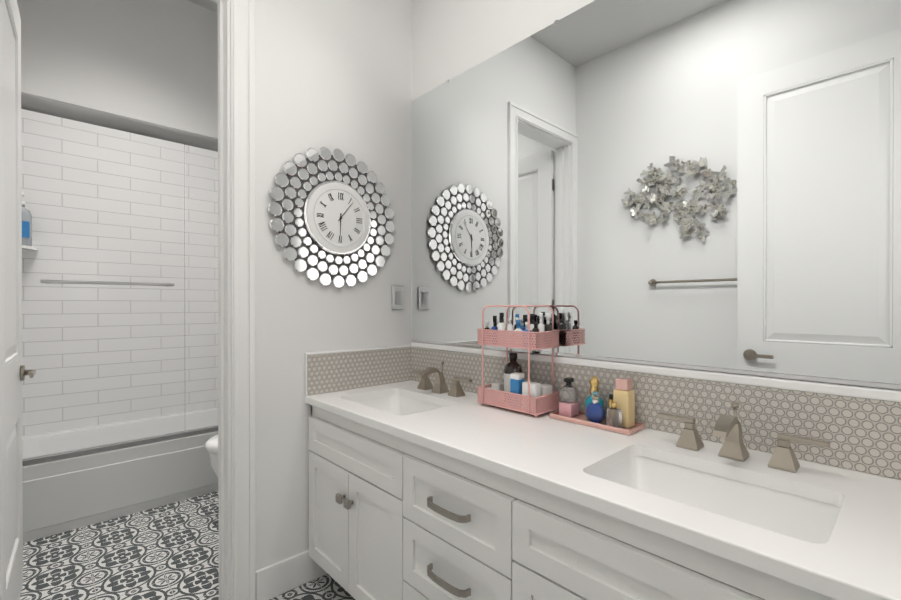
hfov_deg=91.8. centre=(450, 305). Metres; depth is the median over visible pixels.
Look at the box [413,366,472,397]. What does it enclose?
faucet
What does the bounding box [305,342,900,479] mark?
backsplash
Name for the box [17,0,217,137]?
wall
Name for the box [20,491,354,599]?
floor
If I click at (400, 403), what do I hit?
sink
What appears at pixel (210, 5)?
ceiling
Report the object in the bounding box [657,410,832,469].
faucet
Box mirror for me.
[411,0,900,389]
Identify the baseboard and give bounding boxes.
[255,550,312,589]
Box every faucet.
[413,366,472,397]
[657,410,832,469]
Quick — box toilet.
[205,435,217,478]
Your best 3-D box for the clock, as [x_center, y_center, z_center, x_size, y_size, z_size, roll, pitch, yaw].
[-0.507,-0.399,1.988,0.634,0.634,0.034,0,0,-43]
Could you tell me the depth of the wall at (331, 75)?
1.91 m
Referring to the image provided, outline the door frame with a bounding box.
[211,0,254,599]
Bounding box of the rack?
[477,305,559,416]
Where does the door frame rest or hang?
attached to the wall at (331, 75)
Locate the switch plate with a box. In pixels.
[392,286,403,309]
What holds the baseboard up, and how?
attached to the wall at (331, 75)
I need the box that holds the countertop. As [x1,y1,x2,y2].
[305,378,900,599]
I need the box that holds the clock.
[268,147,394,287]
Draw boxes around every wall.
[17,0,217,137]
[255,0,411,571]
[412,0,900,390]
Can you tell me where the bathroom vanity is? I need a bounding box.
[305,402,860,599]
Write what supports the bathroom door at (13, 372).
in the wall at (331, 75)
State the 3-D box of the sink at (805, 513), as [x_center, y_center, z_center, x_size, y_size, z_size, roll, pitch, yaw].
[0.568,0.499,0.979,0.345,0.173,0.489,0,0,-43]
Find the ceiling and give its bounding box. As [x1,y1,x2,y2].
[188,0,217,12]
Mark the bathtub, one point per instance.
(64, 495)
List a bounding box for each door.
[0,0,35,599]
[21,92,217,465]
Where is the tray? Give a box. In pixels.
[550,375,644,434]
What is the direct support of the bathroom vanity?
on the floor
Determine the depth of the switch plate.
2.23 m
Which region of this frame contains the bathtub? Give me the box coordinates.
[22,431,218,542]
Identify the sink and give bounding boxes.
[353,390,448,413]
[593,450,836,541]
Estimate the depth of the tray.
1.41 m
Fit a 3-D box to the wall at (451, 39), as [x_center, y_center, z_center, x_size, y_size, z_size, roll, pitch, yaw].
[-0.047,-0.577,2.202,0.100,3.550,4.620,0,0,-43]
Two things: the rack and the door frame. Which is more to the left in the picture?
the door frame
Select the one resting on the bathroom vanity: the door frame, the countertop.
the countertop
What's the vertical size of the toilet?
0.795 m
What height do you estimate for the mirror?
1.263 m
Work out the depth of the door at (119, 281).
2.48 m

